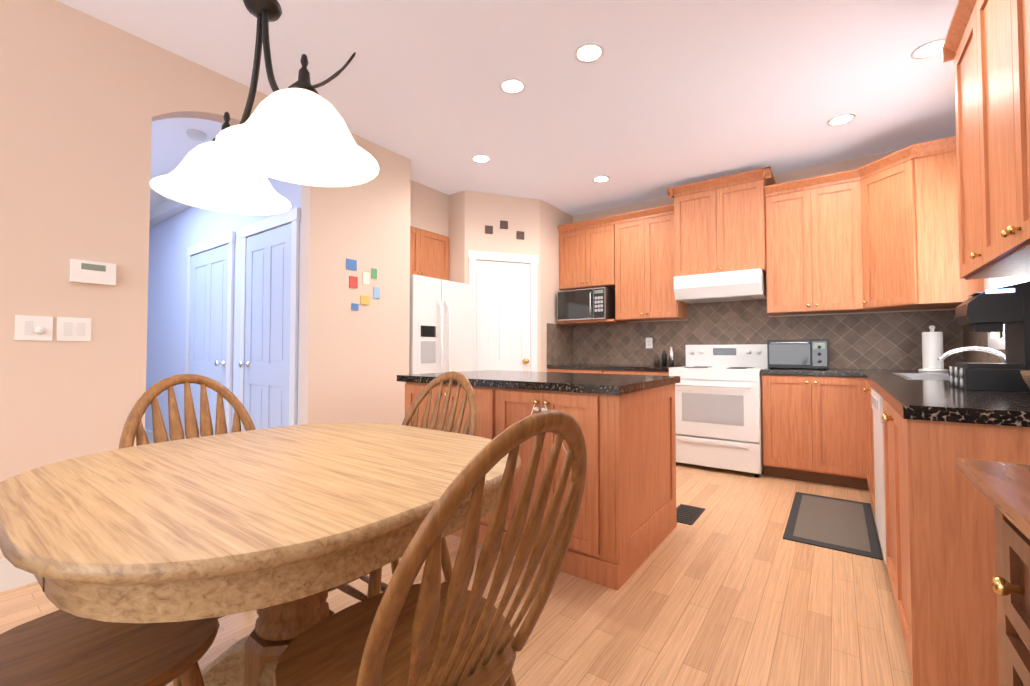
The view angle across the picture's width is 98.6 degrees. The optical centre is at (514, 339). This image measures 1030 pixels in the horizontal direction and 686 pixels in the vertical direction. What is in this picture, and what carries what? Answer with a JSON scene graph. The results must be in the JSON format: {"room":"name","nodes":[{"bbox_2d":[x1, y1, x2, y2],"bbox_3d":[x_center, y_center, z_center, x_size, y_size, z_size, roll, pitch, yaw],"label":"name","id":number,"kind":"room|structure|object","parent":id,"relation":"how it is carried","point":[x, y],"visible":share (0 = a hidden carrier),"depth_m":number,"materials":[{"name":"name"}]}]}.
{"room":"kitchen","nodes":[
{"label":"kitchen","id":0,"kind":"room"},
{"bbox_2d":[0,0,415,591],"bbox_3d":[-2.762,-0.276,1.459,0.135,2.770,6.100,-1,-2,36],"label":"wall","id":1,"kind":"structure","parent":0,"point":[86,100],"depth_m":2.29,"materials":[{"name":"beige paint"}]},
{"bbox_2d":[14,315,52,340],"bbox_3d":[-2.240,-0.053,2.063,0.020,0.115,0.120,-1,-2,36],"label":"light switch","id":2,"kind":"object","parent":1,"relation":"attached to","point":[38,328],"visible":1,"depth_m":2.06,"materials":[{"name":"white plastic"}]},
{"bbox_2d":[57,317,90,340],"bbox_3d":[-2.166,-0.050,2.176,0.008,0.115,0.120,-1,-2,36],"label":"double light switch","id":3,"kind":"object","parent":1,"relation":"attached to","point":[72,329],"visible":1,"depth_m":2.17,"materials":[{"name":"white plastic"}]},
{"bbox_2d":[70,259,115,285],"bbox_3d":[-2.121,-0.336,2.228,0.028,0.110,0.165,-1,-2,36],"label":"thermostat","id":4,"kind":"object","parent":1,"relation":"attached to","point":[90,272],"visible":0.96,"depth_m":2.21,"materials":[{"name":"white plastic"}]},
{"bbox_2d":[346,258,379,309],"bbox_3d":[-1.202,-0.422,3.513,0.008,0.390,0.310,-1,-2,36],"label":"magnets","id":5,"kind":"object","parent":1,"relation":"attached to","point":[351,264],"visible":1,"depth_m":3.50,"materials":[{"name":"multicoloured"}]},
{"bbox_2d":[145,177,301,443],"bbox_3d":[-3.144,-0.199,4.399,3.940,2.770,0.230,-1,-2,36],"label":"wall","id":6,"kind":"structure","parent":0,"point":[176,229],"depth_m":4.33,"materials":[{"name":"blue paint"}]},
{"bbox_2d":[184,231,234,438],"bbox_3d":[-2.939,0.116,4.179,1.074,2.130,0.083,-1,-2,36],"label":"hall door","id":7,"kind":"structure","parent":6,"relation":"in","point":[209,313],"depth_m":4.16,"materials":[{"name":"white wood"}]},
{"bbox_2d":[238,207,299,430],"bbox_3d":[-1.992,0.097,3.492,0.934,2.130,0.083,-1,-2,36],"label":"hall door","id":8,"kind":"structure","parent":6,"relation":"in","point":[267,363],"depth_m":3.49,"materials":[{"name":"white wood"}]},
{"bbox_2d":[416,182,447,236],"bbox_3d":[-1.203,-0.195,4.552,0.540,2.770,0.940,-1,-2,36],"label":"wall","id":9,"kind":"structure","parent":0,"point":[431,204],"depth_m":4.62,"materials":[{"name":"beige paint"}]},
{"bbox_2d":[410,226,448,280],"bbox_3d":[-1.112,-0.864,4.566,0.448,0.508,0.836,-1,-2,36],"label":"upper cabinet","id":10,"kind":"object","parent":9,"relation":"attached to","point":[429,254],"visible":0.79,"depth_m":4.56,"materials":[{"name":"brown wood"}]},
{"bbox_2d":[0,462,911,685],"bbox_3d":[-2.067,1.184,2.399,8.030,0.100,8.500,-1,-2,36],"label":"floor","id":11,"kind":"structure","parent":0,"point":[730,586],"depth_m":1.83,"materials":[{"name":"brown wood"}]},
{"bbox_2d":[0,609,219,685],"bbox_3d":[-0.940,0.605,0.848,0.536,0.981,0.639,-1,-2,36],"label":"chair","id":12,"kind":"object","parent":11,"relation":"on","point":[60,647],"visible":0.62,"depth_m":0.94,"materials":[{"name":"brown wood"}]},
{"bbox_2d":[119,374,255,685],"bbox_3d":[-1.090,0.625,1.605,0.621,0.981,0.480,-1,-2,36],"label":"chair","id":13,"kind":"object","parent":11,"relation":"on","point":[133,427],"visible":0.23,"depth_m":1.74,"materials":[{"name":"brown wood"}]},
{"bbox_2d":[0,423,520,685],"bbox_3d":[-0.637,0.724,1.273,1.200,0.760,1.140,-1,-2,36],"label":"dining table","id":14,"kind":"object","parent":11,"relation":"on","point":[282,530],"visible":0.88,"depth_m":0.89,"materials":[{"name":"brown wood"}]},
{"bbox_2d":[328,371,476,600],"bbox_3d":[-0.459,0.629,1.759,0.480,0.981,0.621,-1,-2,36],"label":"chair","id":15,"kind":"object","parent":11,"relation":"on","point":[376,585],"visible":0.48,"depth_m":1.91,"materials":[{"name":"brown wood"}]},
{"bbox_2d":[273,410,586,685],"bbox_3d":[-0.173,0.606,0.889,0.624,0.981,0.507,-1,-2,36],"label":"chair","id":16,"kind":"object","parent":11,"relation":"on","point":[430,629],"visible":1,"depth_m":0.77,"materials":[{"name":"brown wood"}]},
{"bbox_2d":[409,274,472,373],"bbox_3d":[-0.942,0.309,4.415,0.818,1.755,0.795,-1,-2,36],"label":"refrigerator","id":17,"kind":"object","parent":11,"relation":"on","point":[441,326],"visible":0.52,"depth_m":4.15,"materials":[{"name":"white painted metal"},{"name":"plastic"}]},
{"bbox_2d":[397,378,679,589],"bbox_3d":[0.118,0.706,2.769,1.476,0.876,0.946,-1,-2,36],"label":"kitchen island","id":18,"kind":"object","parent":11,"relation":"on","point":[626,524],"depth_m":2.19,"materials":[{"name":"brown wood"}]},
{"bbox_2d":[397,370,679,393],"bbox_3d":[0.129,0.249,2.800,1.520,0.040,0.950,-1,-2,36],"label":"island countertop","id":19,"kind":"structure","parent":18,"relation":"on","point":[623,383],"depth_m":2.43,"materials":[{"name":"black stone"}]},
{"bbox_2d":[548,368,610,373],"bbox_3d":[0.849,0.766,5.038,0.756,0.874,0.617,-1,-2,36],"label":"base cabinet","id":20,"kind":"object","parent":11,"relation":"on","point":[569,370],"depth_m":4.80,"materials":[{"name":"brown wood"}]},
{"bbox_2d":[547,364,681,371],"bbox_3d":[1.097,0.304,4.859,1.370,0.040,0.625,-1,-2,36],"label":"countertop","id":21,"kind":"structure","parent":20,"relation":"on","point":[598,367],"depth_m":4.57,"materials":[{"name":"black stone"}]},
{"bbox_2d":[654,354,658,364],"bbox_3d":[1.530,0.220,4.782,0.058,0.120,0.058,-1,-2,21],"label":"bottle","id":22,"kind":"object","parent":21,"relation":"on","point":[656,359],"depth_m":4.76,"materials":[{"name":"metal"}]},
{"bbox_2d":[662,351,666,365],"bbox_3d":[1.600,0.199,4.742,0.054,0.160,0.054,-1,-2,21],"label":"bottle","id":23,"kind":"object","parent":21,"relation":"on","point":[664,358],"depth_m":4.72,"materials":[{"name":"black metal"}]},
{"bbox_2d":[669,347,673,365],"bbox_3d":[1.652,0.178,4.680,0.048,0.200,0.048,-1,-2,21],"label":"bottle","id":24,"kind":"object","parent":21,"relation":"on","point":[671,354],"depth_m":4.66,"materials":[{"name":"glass"}]},
{"bbox_2d":[611,372,668,375],"bbox_3d":[1.350,0.756,4.674,0.756,0.874,0.617,-1,-2,36],"label":"base cabinet","id":25,"kind":"object","parent":11,"relation":"on","point":[629,373],"depth_m":4.36,"materials":[{"name":"brown wood"}]},
{"bbox_2d":[676,504,704,524],"bbox_3d":[1.122,1.143,2.902,0.160,0.009,0.340,-1,-2,36],"label":"floor vent","id":26,"kind":"object","parent":11,"relation":"in","point":[688,514],"visible":0.83,"depth_m":2.89,"materials":[{"name":"grey metal"}]},
{"bbox_2d":[669,344,768,476],"bbox_3d":[1.924,0.613,4.174,0.758,1.135,0.722,-1,-2,36],"label":"range","id":27,"kind":"object","parent":11,"relation":"on","point":[718,405],"visible":0.85,"depth_m":3.93,"materials":[{"name":"white enameled metal"},{"name":"glass"}]},
{"bbox_2d":[761,376,866,489],"bbox_3d":[2.561,0.733,3.795,0.708,0.874,0.617,-1,-2,36],"label":"base cabinet","id":28,"kind":"object","parent":11,"relation":"on","point":[812,426],"depth_m":3.54,"materials":[{"name":"brown wood"}]},
{"bbox_2d":[761,368,862,375],"bbox_3d":[2.543,0.276,3.809,0.676,0.040,0.625,-1,-2,36],"label":"countertop","id":29,"kind":"structure","parent":28,"relation":"on","point":[766,371],"depth_m":3.60,"materials":[{"name":"black stone"}]},
{"bbox_2d":[767,339,828,369],"bbox_3d":[2.480,0.130,3.879,0.440,0.254,0.347,-1,-2,36],"label":"toaster oven","id":30,"kind":"object","parent":29,"relation":"on","point":[801,353],"visible":0.98,"depth_m":3.76,"materials":[{"name":"silver plastic"}]},
{"bbox_2d":[783,492,882,559],"bbox_3d":[2.004,1.140,2.806,0.440,0.009,1.020,-1,-2,36],"label":"floor mat","id":31,"kind":"object","parent":11,"relation":"on","point":[842,525],"visible":1,"depth_m":2.69,"materials":[{"name":"grey fabric"}]},
{"bbox_2d":[863,400,870,495],"bbox_3d":[2.553,0.791,2.663,0.648,0.699,0.939,-1,-2,36],"label":"base cabinet","id":32,"kind":"object","parent":11,"relation":"on","point":[866,455],"depth_m":3.35,"materials":[{"name":"brown wood"}]},
{"bbox_2d":[867,384,878,534],"bbox_3d":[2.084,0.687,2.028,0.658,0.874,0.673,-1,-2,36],"label":"dishwasher","id":33,"kind":"object","parent":11,"relation":"on","point":[871,389],"depth_m":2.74,"materials":[{"name":"white metal"}]},
{"bbox_2d":[899,372,948,375],"bbox_3d":[2.696,0.322,2.811,0.370,0.184,0.362,-1,-2,36],"label":"sink","id":34,"kind":"object","parent":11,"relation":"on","point":[900,373],"depth_m":3.01,"materials":[{"name":"white metal"}]},
{"bbox_2d":[903,372,948,379],"bbox_3d":[2.469,0.314,2.498,0.370,0.184,0.364,-1,-2,36],"label":"sink","id":35,"kind":"object","parent":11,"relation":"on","point":[910,375],"depth_m":2.70,"materials":[{"name":"white metal"}]},
{"bbox_2d":[875,392,1029,685],"bbox_3d":[1.665,0.672,1.451,0.658,0.874,0.873,-1,-2,36],"label":"base cabinet","id":36,"kind":"object","parent":11,"relation":"on","point":[937,529],"depth_m":1.25,"materials":[{"name":"brown wood"}]},
{"bbox_2d":[859,369,1029,427],"bbox_3d":[2.326,0.239,2.380,0.654,0.040,3.194,-1,-2,36],"label":"countertop","id":37,"kind":"structure","parent":36,"relation":"on","point":[937,401],"depth_m":1.37,"materials":[{"name":"black stone"}]},
{"bbox_2d":[918,325,948,371],"bbox_3d":[3.197,0.068,3.389,0.170,0.352,0.170,-1,-2,36],"label":"paper towel","id":38,"kind":"object","parent":37,"relation":"on","point":[932,347],"visible":1,"depth_m":3.35,"materials":[{"name":"white paper"}]},
{"bbox_2d":[949,281,1029,391],"bbox_3d":[2.036,-0.010,1.799,0.360,0.424,0.320,-1,-2,36],"label":"coffee maker","id":39,"kind":"object","parent":37,"relation":"on","point":[993,310],"visible":1,"depth_m":1.75,"materials":[{"name":"black plastic"}]},
{"bbox_2d":[1020,370,1029,388],"bbox_3d":[1.750,0.108,1.323,0.322,0.162,0.236,-1,-2,36],"label":"basket","id":40,"kind":"object","parent":37,"relation":"on","point":[1025,374],"visible":1,"depth_m":1.40,"materials":[{"name":"wicker"}]},
{"bbox_2d":[956,457,1029,685],"bbox_3d":[0.824,0.638,0.283,0.640,0.880,0.770,-1,-2,36],"label":"sideboard","id":41,"kind":"object","parent":11,"relation":"on","point":[1003,488],"visible":1,"depth_m":0.66,"materials":[{"name":"brown wood"}]},
{"bbox_2d":[57,0,957,215],"bbox_3d":[-2.067,-1.685,2.474,8.030,0.100,8.500,-1,-2,36],"label":"ceiling","id":42,"kind":"structure","parent":0,"point":[657,99],"depth_m":2.78,"materials":[{"name":"white paint"}]},
{"bbox_2d":[186,129,206,140],"bbox_3d":[-2.484,-1.591,3.455,0.130,0.034,0.130,-1,-2,36],"label":"smoke detector","id":43,"kind":"object","parent":42,"relation":"attached to","point":[197,135],"visible":1,"depth_m":3.43,"materials":[{"name":"white plastic"}]},
{"bbox_2d":[150,0,378,214],"bbox_3d":[-0.673,-1.043,1.185,0.801,1.249,0.344,-1,-2,36],"label":"pendant lamp","id":44,"kind":"object","parent":42,"relation":"hanging from","point":[297,132],"visible":1,"depth_m":1.15,"materials":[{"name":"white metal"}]},
{"bbox_2d":[471,154,490,162],"bbox_3d":[-0.300,-1.593,3.909,0.170,0.006,0.170,-1,-2,36],"label":"recessed light","id":45,"kind":"object","parent":42,"relation":"in","point":[479,158],"visible":1,"depth_m":3.90,"materials":[{"name":"white"}]},
{"bbox_2d":[499,78,525,93],"bbox_3d":[-0.016,-1.621,2.837,0.170,0.006,0.170,-1,-2,36],"label":"recessed light","id":46,"kind":"object","parent":42,"relation":"in","point":[512,86],"visible":1,"depth_m":2.83,"materials":[{"name":"white"}]},
{"bbox_2d":[574,42,603,62],"bbox_3d":[0.421,-1.630,2.520,0.170,0.006,0.170,-1,-2,36],"label":"recessed light","id":47,"kind":"object","parent":42,"relation":"in","point":[590,52],"visible":1,"depth_m":2.52,"materials":[{"name":"white"}]},
{"bbox_2d":[593,176,609,182],"bbox_3d":[0.851,-1.581,4.370,0.170,0.006,0.170,-1,-2,36],"label":"recessed light","id":48,"kind":"object","parent":42,"relation":"in","point":[599,179],"visible":1,"depth_m":4.38,"materials":[{"name":"white"}]},
{"bbox_2d":[827,113,855,125],"bbox_3d":[2.396,-1.611,3.248,0.170,0.006,0.170,-1,-2,36],"label":"recessed light","id":49,"kind":"object","parent":42,"relation":"in","point":[842,119],"visible":1,"depth_m":3.24,"materials":[{"name":"white glass"}]},
{"bbox_2d":[911,38,944,59],"bbox_3d":[2.338,-1.631,2.487,0.170,0.006,0.170,-1,-2,36],"label":"recessed light","id":50,"kind":"object","parent":42,"relation":"in","point":[929,49],"visible":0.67,"depth_m":2.49,"materials":[{"name":"white"}]},
{"bbox_2d":[448,190,572,371],"bbox_3d":[-0.179,-0.174,5.353,1.256,2.770,1.560,-1,-2,36],"label":"wall","id":51,"kind":"structure","parent":0,"point":[472,214],"depth_m":4.90,"materials":[{"name":"beige paint"}]},
{"bbox_2d":[468,250,537,371],"bbox_3d":[-0.118,0.131,4.765,0.472,2.130,0.668,-1,-2,36],"label":"pantry door","id":52,"kind":"structure","parent":51,"relation":"in","point":[504,315],"depth_m":4.78,"materials":[{"name":"white wood"}]},
{"bbox_2d":[485,220,523,239],"bbox_3d":[-0.109,-1.196,4.811,0.445,0.185,0.011,1,-2,-19],"label":"tiles","id":53,"kind":"structure","parent":51,"relation":"attached to","point":[503,225],"depth_m":4.80,"materials":[{"name":"brown tile"}]},
{"bbox_2d":[572,150,963,369],"bbox_3d":[2.200,-0.196,4.524,3.580,2.770,0.106,-1,-2,36],"label":"wall","id":54,"kind":"structure","parent":0,"point":[878,340],"depth_m":4.25,"materials":[{"name":"grey tile"}]},
{"bbox_2d":[557,216,614,290],"bbox_3d":[0.908,-0.971,5.207,0.708,0.755,0.348,-1,-2,36],"label":"upper cabinet","id":55,"kind":"object","parent":54,"relation":"attached to","point":[586,248],"depth_m":5.05,"materials":[{"name":"brown wood"}]},
{"bbox_2d":[557,287,615,320],"bbox_3d":[0.850,-0.388,5.121,0.600,0.344,0.486,-1,-2,36],"label":"microwave","id":56,"kind":"object","parent":55,"relation":"in","point":[598,303],"visible":0.98,"depth_m":4.93,"materials":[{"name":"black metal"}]},
{"bbox_2d":[607,204,686,323],"bbox_3d":[1.439,-0.786,4.816,0.732,1.146,0.348,-1,-2,36],"label":"upper cabinet","id":57,"kind":"object","parent":54,"relation":"attached to","point":[643,286],"depth_m":4.66,"materials":[{"name":"brown wood"}]},
{"bbox_2d":[646,338,652,347],"bbox_3d":[1.501,0.041,4.955,0.075,0.120,0.008,-1,-2,36],"label":"electrical outlet","id":58,"kind":"object","parent":54,"relation":"attached to","point":[649,343],"visible":1,"depth_m":4.95,"materials":[{"name":"white plastic"}]},
{"bbox_2d":[674,268,766,303],"bbox_3d":[2.000,-0.500,4.307,0.746,0.226,0.494,-1,-2,36],"label":"range hood","id":59,"kind":"object","parent":54,"relation":"attached to","point":[740,285],"visible":0.94,"depth_m":4.12,"materials":[{"name":"white metal"}]},
{"bbox_2d":[671,168,770,279],"bbox_3d":[2.030,-1.068,4.364,0.796,0.904,0.397,-1,-2,36],"label":"upper cabinet","id":60,"kind":"object","parent":54,"relation":"attached to","point":[719,224],"depth_m":4.18,"materials":[{"name":"brown wood"}]},
{"bbox_2d":[764,170,852,315],"bbox_3d":[2.655,-0.809,3.908,0.739,1.146,0.389,-1,-2,36],"label":"upper cabinet","id":61,"kind":"object","parent":54,"relation":"attached to","point":[809,219],"depth_m":3.81,"materials":[{"name":"brown wood"}]},
{"bbox_2d":[851,137,983,311],"bbox_3d":[3.073,-0.821,3.459,0.692,1.146,0.624,-1,-2,36],"label":"upper cabinet","id":62,"kind":"object","parent":54,"relation":"attached to","point":[941,224],"depth_m":3.28,"materials":[{"name":"brown wood"}]},
{"bbox_2d":[963,276,1029,362],"bbox_3d":[1.137,-0.311,0.111,0.112,2.770,8.500,-1,-2,36],"label":"wall","id":63,"kind":"structure","parent":0,"point":[994,340],"depth_m":2.87,"materials":[{"name":"beige paint"}]},
{"bbox_2d":[947,0,1029,283],"bbox_3d":[2.098,-0.862,1.816,0.338,1.151,0.476,-1,-2,36],"label":"upper cabinet","id":64,"kind":"object","parent":63,"relation":"attached to","point":[965,273],"depth_m":2.04,"materials":[{"name":"brown wood"}]},
{"bbox_2d":[967,0,1029,271],"bbox_3d":[1.766,-0.874,1.358,0.338,1.151,0.891,-1,-2,36],"label":"upper cabinet","id":65,"kind":"object","parent":63,"relation":"attached to","point":[998,31],"depth_m":1.60,"materials":[{"name":"brown wood"}]}
]}

